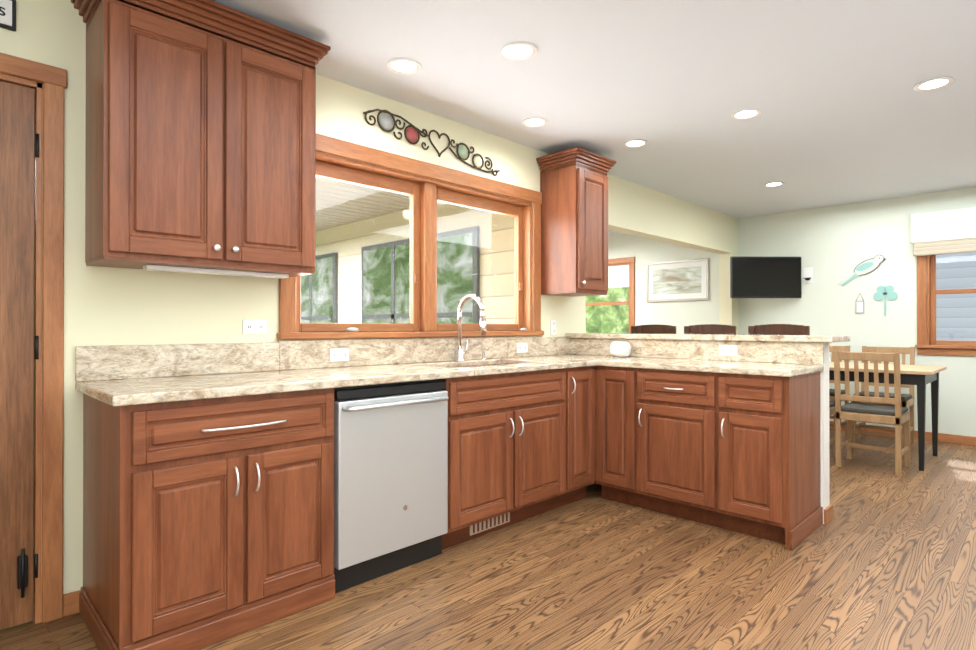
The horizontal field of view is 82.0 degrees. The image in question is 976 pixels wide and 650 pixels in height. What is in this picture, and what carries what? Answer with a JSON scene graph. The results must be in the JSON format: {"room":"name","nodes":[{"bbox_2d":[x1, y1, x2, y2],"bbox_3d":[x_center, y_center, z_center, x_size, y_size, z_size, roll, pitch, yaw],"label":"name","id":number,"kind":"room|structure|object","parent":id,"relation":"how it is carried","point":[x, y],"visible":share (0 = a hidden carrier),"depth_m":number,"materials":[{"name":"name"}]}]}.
{"room":"kitchen","nodes":[
{"label":"kitchen","id":0,"kind":"room"},
{"bbox_2d":[0,0,737,594],"bbox_3d":[-0.079,-0.088,3.872,9.050,2.460,0.150,0,0,-45],"label":"wall","id":1,"kind":"structure","parent":0,"point":[114,306],"depth_m":2.54,"materials":[{"name":"beige paint"}]},
{"bbox_2d":[0,0,15,31],"bbox_3d":[-1.964,-1.152,1.882,0.585,0.117,0.017,0,0,-45],"label":"sign","id":2,"kind":"object","parent":1,"relation":"attached to","point":[8,21],"visible":1,"depth_m":2.07,"materials":[{"name":"black plastic"}]},
{"bbox_2d":[0,81,38,629],"bbox_3d":[-2.031,0.111,1.848,0.866,2.031,0.080,0,0,-45],"label":"entry door","id":3,"kind":"structure","parent":1,"relation":"in","point":[19,144],"depth_m":2.10,"materials":[{"name":"brown wood"}]},
{"bbox_2d":[0,52,66,623],"bbox_3d":[-2.069,0.069,1.877,1.041,2.131,0.174,0,0,-45],"label":"door frame","id":4,"kind":"structure","parent":1,"relation":"attached to","point":[49,369],"depth_m":2.15,"materials":[{"name":"brown wood"}]},
{"bbox_2d":[71,0,330,278],"bbox_3d":[-1.185,-0.752,2.398,0.920,1.068,0.380,0,0,-45],"label":"upper cabinet","id":5,"kind":"object","parent":1,"relation":"attached to","point":[200,152],"visible":1,"depth_m":2.23,"materials":[{"name":"brown wood"}]},
{"bbox_2d":[243,320,266,333],"bbox_3d":[-1.128,0.010,2.715,0.115,0.070,0.008,0,0,-45],"label":"electrical outlet plate","id":6,"kind":"object","parent":1,"relation":"attached to","point":[260,327],"depth_m":2.71,"materials":[{"name":"white plastic"}]},
{"bbox_2d":[75,335,570,382],"bbox_3d":[-0.489,0.153,3.339,3.202,0.150,0.022,0,0,-45],"label":"backsplash","id":7,"kind":"structure","parent":1,"relation":"attached to","point":[117,361],"depth_m":2.79,"materials":[{"name":"beige stone"}]},
{"bbox_2d":[330,348,348,361],"bbox_3d":[-0.797,0.161,3.011,0.115,0.070,0.009,0,0,-45],"label":"electrical outlet plate","id":8,"kind":"object","parent":1,"relation":"attached to","point":[340,354],"depth_m":3.01,"materials":[{"name":"white plastic"}]},
{"bbox_2d":[276,133,543,339],"bbox_3d":[-0.368,-0.461,3.554,2.040,1.074,0.195,0,0,-45],"label":"window","id":9,"kind":"structure","parent":1,"relation":"in","point":[426,194],"depth_m":3.50,"materials":[{"name":"brown wood"}]},
{"bbox_2d":[346,328,527,331],"bbox_3d":[-0.244,0.028,3.587,1.485,0.024,0.070,0,0,-45],"label":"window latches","id":10,"kind":"object","parent":9,"relation":"on","point":[357,330],"visible":1,"depth_m":3.07,"materials":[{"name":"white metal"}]},
{"bbox_2d":[363,109,499,175],"bbox_3d":[-0.308,-1.138,3.525,1.094,0.212,0.011,0,0,-45],"label":"decor","id":11,"kind":"object","parent":1,"relation":"attached to","point":[385,120],"visible":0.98,"depth_m":3.41,"materials":[{"name":"grey metal"}]},
{"bbox_2d":[517,343,526,352],"bbox_3d":[0.246,0.165,4.047,0.115,0.070,0.009,0,0,-45],"label":"electrical outlet plate","id":12,"kind":"object","parent":1,"relation":"attached to","point":[521,347],"depth_m":4.04,"materials":[{"name":"white plastic"}]},
{"bbox_2d":[550,320,555,334],"bbox_3d":[0.507,0.019,4.340,0.070,0.115,0.008,0,0,-45],"label":"electrical outlet plate","id":13,"kind":"object","parent":1,"relation":"attached to","point":[552,322],"depth_m":4.33,"materials":[{"name":"white plastic"}]},
{"bbox_2d":[536,147,615,296],"bbox_3d":[0.670,-0.740,4.242,0.500,1.020,0.380,0,0,-45],"label":"upper cabinet","id":14,"kind":"object","parent":1,"relation":"attached to","point":[574,219],"visible":1,"depth_m":4.11,"materials":[{"name":"brown wood"}]},
{"bbox_2d":[0,431,975,649],"bbox_3d":[0.538,1.165,3.247,9.050,0.050,11.100,0,0,-45],"label":"floor","id":15,"kind":"structure","parent":0,"point":[884,558],"depth_m":2.44,"materials":[{"name":"brown wood"}]},
{"bbox_2d":[79,387,340,649],"bbox_3d":[-1.120,0.699,2.283,0.765,0.875,0.628,0,0,-45],"label":"base cabinet","id":16,"kind":"object","parent":15,"relation":"on","point":[207,495],"depth_m":2.01,"materials":[{"name":"brown wood"}]},
{"bbox_2d":[75,355,594,406],"bbox_3d":[-0.466,0.244,2.922,2.647,0.035,0.646,0,0,-45],"label":"countertop","id":17,"kind":"structure","parent":16,"relation":"on","point":[236,384],"depth_m":2.36,"materials":[{"name":"beige stone"}]},
{"bbox_2d":[455,295,488,360],"bbox_3d":[-0.037,0.020,3.566,0.258,0.417,0.265,0,0,-45],"label":"faucet","id":18,"kind":"object","parent":17,"relation":"on","point":[466,348],"depth_m":3.60,"materials":[{"name":"silver metal"}]},
{"bbox_2d":[383,363,558,549],"bbox_3d":[-0.049,0.703,3.347,1.025,0.875,0.628,0,0,-45],"label":"base cabinet","id":19,"kind":"object","parent":15,"relation":"on","point":[503,430],"depth_m":3.04,"materials":[{"name":"brown wood"}]},
{"bbox_2d":[334,379,447,592],"bbox_3d":[-0.605,0.704,2.743,0.607,0.868,0.645,0,0,-45],"label":"dishwasher","id":20,"kind":"object","parent":19,"relation":"in","point":[390,477],"visible":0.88,"depth_m":2.52,"materials":[{"name":"silver metal"}]},
{"bbox_2d":[559,363,598,506],"bbox_3d":[0.374,0.704,3.726,0.390,0.875,0.688,0,0,-45],"label":"base cabinet","id":21,"kind":"object","parent":15,"relation":"on","point":[578,386],"depth_m":3.53,"materials":[{"name":"brown wood"}]},
{"bbox_2d":[631,324,675,333],"bbox_3d":[1.293,0.570,4.690,0.423,1.150,0.420,0,0,-45],"label":"bar stool","id":22,"kind":"object","parent":15,"relation":"on","point":[660,329],"visible":0.08,"depth_m":4.82,"materials":[{"name":"brown wood"}]},
{"bbox_2d":[684,324,735,333],"bbox_3d":[1.639,0.569,4.342,0.423,1.150,0.420,0,0,-45],"label":"bar stool","id":23,"kind":"object","parent":15,"relation":"on","point":[710,329],"visible":0.06,"depth_m":4.48,"materials":[{"name":"brown wood"}]},
{"bbox_2d":[599,363,822,550],"bbox_3d":[1.279,0.703,3.424,0.608,0.875,1.175,0,0,-45],"label":"base cabinet","id":24,"kind":"object","parent":15,"relation":"on","point":[737,451],"depth_m":3.12,"materials":[{"name":"brown wood"}]},
{"bbox_2d":[535,355,822,378],"bbox_3d":[1.084,0.247,3.646,0.573,0.035,1.803,0,0,-45],"label":"countertop","id":25,"kind":"structure","parent":24,"relation":"on","point":[792,369],"depth_m":3.29,"materials":[{"name":"beige stone"}]},
{"bbox_2d":[610,341,630,356],"bbox_3d":[0.960,0.175,4.060,0.110,0.110,0.125,0,0,-45],"label":"speaker","id":26,"kind":"object","parent":25,"relation":"on","point":[619,349],"visible":0.96,"depth_m":4.02},
{"bbox_2d":[748,324,809,334],"bbox_3d":[1.998,0.568,3.981,0.423,1.150,0.420,0,0,-45],"label":"bar stool","id":27,"kind":"object","parent":15,"relation":"on","point":[779,329],"visible":0.15,"depth_m":4.11,"materials":[{"name":"brown wood"}]},
{"bbox_2d":[829,401,834,456],"bbox_3d":[2.736,0.678,4.868,0.460,0.935,0.430,0,0,-45],"label":"dining chair","id":28,"kind":"object","parent":15,"relation":"on","point":[831,409],"visible":0.06,"depth_m":4.78,"materials":[{"name":"brown wood"}]},
{"bbox_2d":[829,346,849,436],"bbox_3d":[3.446,0.681,5.813,0.460,0.935,0.430,0,0,-45],"label":"dining chair","id":29,"kind":"object","parent":15,"relation":"on","point":[831,350],"visible":0.12,"depth_m":5.80,"materials":[{"name":"brown wood"}]},
{"bbox_2d":[833,351,909,475],"bbox_3d":[3.088,0.677,4.513,0.460,0.935,0.430,0,0,-45],"label":"dining chair","id":30,"kind":"object","parent":15,"relation":"on","point":[897,415],"visible":1,"depth_m":4.42,"materials":[{"name":"brown wood"}]},
{"bbox_2d":[852,346,914,448],"bbox_3d":[3.826,0.680,5.430,0.460,0.935,0.430,0,0,-45],"label":"dining chair","id":31,"kind":"object","parent":15,"relation":"on","point":[907,400],"visible":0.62,"depth_m":5.42,"materials":[{"name":"brown wood"}]},
{"bbox_2d":[829,362,946,470],"bbox_3d":[3.203,0.754,5.128,0.860,0.785,1.450,0,0,-45],"label":"dining table","id":32,"kind":"object","parent":15,"relation":"on","point":[920,376],"visible":0.48,"depth_m":4.59,"materials":[{"name":"black wood"}]},
{"bbox_2d":[315,202,829,523],"bbox_3d":[-0.912,-0.299,6.251,0.260,2.900,8.300,0,0,-45],"label":"wall","id":33,"kind":"structure","parent":0,"point":[484,253],"depth_m":5.30,"materials":[{"name":"white paint"}]},
{"bbox_2d":[571,339,822,362],"bbox_3d":[1.287,0.166,3.833,0.022,0.128,1.781,0,0,-45],"label":"backsplash","id":34,"kind":"structure","parent":33,"relation":"attached to","point":[748,350],"depth_m":3.66,"materials":[{"name":"beige stone"}]},
{"bbox_2d":[719,345,736,355],"bbox_3d":[1.527,0.163,3.570,0.009,0.070,0.115,0,0,-45],"label":"electrical outlet plate","id":35,"kind":"object","parent":33,"relation":"attached to","point":[724,350],"depth_m":3.57,"materials":[{"name":"white plastic"}]},
{"bbox_2d":[824,504,832,520],"bbox_3d":[1.382,1.100,3.933,0.014,0.085,1.812,0,0,-45],"label":"baseboard","id":36,"kind":"structure","parent":33,"relation":"attached to","point":[828,512],"depth_m":3.24,"materials":[{"name":"brown wood"}]},
{"bbox_2d":[212,0,975,235],"bbox_3d":[0.538,-1.370,3.256,9.050,0.100,11.100,0,0,-45],"label":"ceiling","id":37,"kind":"structure","parent":0,"point":[849,114],"depth_m":3.04,"materials":[{"name":"white paint"}]},
{"bbox_2d":[387,58,420,74],"bbox_3d":[-0.428,-1.318,2.859,0.175,0.008,0.175,0,0,39],"label":"recessed light","id":38,"kind":"object","parent":37,"relation":"in","point":[405,66],"depth_m":2.86,"materials":[{"name":"white plastic"}]},
{"bbox_2d":[501,42,537,59],"bbox_3d":[0.151,-1.318,2.702,0.175,0.008,0.175,0,0,21],"label":"recessed light","id":39,"kind":"object","parent":37,"relation":"in","point":[511,51],"depth_m":2.70,"materials":[{"name":"white plastic"}]},
{"bbox_2d":[521,117,547,127],"bbox_3d":[0.303,-1.315,3.642,0.175,0.008,0.175,0,0,6],"label":"recessed light","id":40,"kind":"object","parent":37,"relation":"in","point":[533,122],"depth_m":3.64,"materials":[{"name":"white plastic"}]},
{"bbox_2d":[623,139,647,147],"bbox_3d":[1.068,-1.313,4.064,0.175,0.008,0.175,0,0,36],"label":"recessed light","id":41,"kind":"object","parent":37,"relation":"in","point":[637,143],"depth_m":4.06,"materials":[{"name":"white plastic"}]},
{"bbox_2d":[731,109,760,119],"bbox_3d":[1.610,-1.315,3.503,0.175,0.008,0.175,0,0,36],"label":"recessed light","id":42,"kind":"object","parent":37,"relation":"in","point":[744,114],"depth_m":3.51,"materials":[{"name":"white plastic"}]},
{"bbox_2d":[764,182,784,186],"bbox_3d":[2.662,-1.309,5.225,0.175,0.008,0.175,0,0,21],"label":"recessed light","id":43,"kind":"object","parent":37,"relation":"in","point":[773,184],"depth_m":5.23,"materials":[{"name":"white plastic"}]},
{"bbox_2d":[913,77,953,90],"bbox_3d":[2.436,-1.317,3.069,0.175,0.008,0.175,0,0,39],"label":"recessed light","id":44,"kind":"object","parent":37,"relation":"in","point":[935,83],"depth_m":3.07,"materials":[{"name":"white plastic"}]},
{"bbox_2d":[608,187,975,436],"bbox_3d":[3.695,-0.079,6.388,0.150,2.460,10.800,0,0,-45],"label":"wall","id":45,"kind":"structure","parent":0,"point":[833,246],"depth_m":6.10,"materials":[{"name":"white paint"}]},
{"bbox_2d":[586,257,634,332],"bbox_3d":[1.721,-0.327,8.340,0.200,1.269,1.124,0,0,-45],"label":"window","id":46,"kind":"structure","parent":45,"relation":"in","point":[630,261],"depth_m":8.00,"materials":[{"name":"brown wood"}]},
{"bbox_2d":[608,265,628,287],"bbox_3d":[1.701,-0.700,8.320,0.018,0.315,0.900,0,0,-45],"label":"window blind","id":47,"kind":"object","parent":46,"relation":"attached to","point":[618,276],"visible":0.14,"depth_m":8.12,"materials":[{"name":"white fabric"}]},
{"bbox_2d":[646,258,708,301],"bbox_3d":[2.505,-0.585,7.463,0.020,0.540,0.880,0,0,-45],"label":"picture","id":48,"kind":"object","parent":45,"relation":"attached to","point":[679,280],"visible":1,"depth_m":7.44,"materials":[{"name":"grey paper"}]},
{"bbox_2d":[730,256,801,297],"bbox_3d":[3.146,-0.539,6.356,0.595,0.470,0.576,0,0,-45],"label":"tv","id":49,"kind":"object","parent":45,"relation":"attached to","point":[765,277],"visible":1,"depth_m":6.34,"materials":[{"name":"black plastic"}]},
{"bbox_2d":[803,267,812,283],"bbox_3d":[3.606,-0.559,6.329,0.058,0.180,0.100,0,0,-45],"label":"outlet","id":50,"kind":"object","parent":45,"relation":"attached to","point":[808,275],"visible":1,"depth_m":6.34,"materials":[{"name":"white plastic"}]},
{"bbox_2d":[855,294,863,313],"bbox_3d":[3.970,-0.231,5.992,0.010,0.222,0.080,0,0,-45],"label":"plaque","id":51,"kind":"object","parent":45,"relation":"attached to","point":[859,307],"visible":1,"depth_m":5.99,"materials":[{"name":"grey"}]},
{"bbox_2d":[838,255,884,285],"bbox_3d":[3.979,-0.578,5.981,0.007,0.315,0.450,0,0,-45],"label":"decor","id":52,"kind":"object","parent":45,"relation":"attached to","point":[868,266],"visible":1,"depth_m":5.95,"materials":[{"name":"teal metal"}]},
{"bbox_2d":[873,285,897,315],"bbox_3d":[4.127,-0.251,5.831,0.008,0.319,0.210,0,0,-45],"label":"artwork","id":53,"kind":"object","parent":45,"relation":"attached to","point":[882,292],"visible":1,"depth_m":5.83,"materials":[{"name":"teal metal"}]},
{"bbox_2d":[829,424,975,445],"bbox_3d":[5.256,1.102,4.693,0.017,0.085,6.200,0,0,-45],"label":"baseboard","id":54,"kind":"structure","parent":45,"relation":"attached to","point":[948,438],"depth_m":5.50,"materials":[{"name":"brown wood"}]},
{"bbox_2d":[915,252,975,355],"bbox_3d":[4.819,-0.338,5.222,0.200,1.269,1.334,0,0,-45],"label":"window","id":55,"kind":"structure","parent":45,"relation":"in","point":[928,343],"depth_m":5.59,"materials":[{"name":"brown wood"}]},
{"bbox_2d":[911,207,975,255],"bbox_3d":[4.738,-0.899,5.154,0.061,0.418,1.375,0,0,-45],"label":"shade valance","id":56,"kind":"object","parent":55,"relation":"attached to","point":[944,232],"visible":1,"depth_m":5.43,"materials":[{"name":"white fabric"}]},
{"label":"outside","id":57,"kind":"structure","parent":0,"visible":0},
{"bbox_2d":[301,177,479,323],"bbox_3d":[-4.496,-0.356,4.559,7.250,4.000,6.750,0,0,-45],"label":"porch","id":58,"kind":"object","parent":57,"point":[442,250],"depth_m":6.04,"materials":[{"name":"white"}]},
{"bbox_2d":[586,252,975,340],"bbox_3d":[5.576,-1.591,8.685,0.850,6.500,12.000,0,0,-45],"label":"window","id":59,"kind":"structure","parent":57,"point":[613,320],"depth_m":7.98,"materials":[{"name":"clear glass"}]}
]}

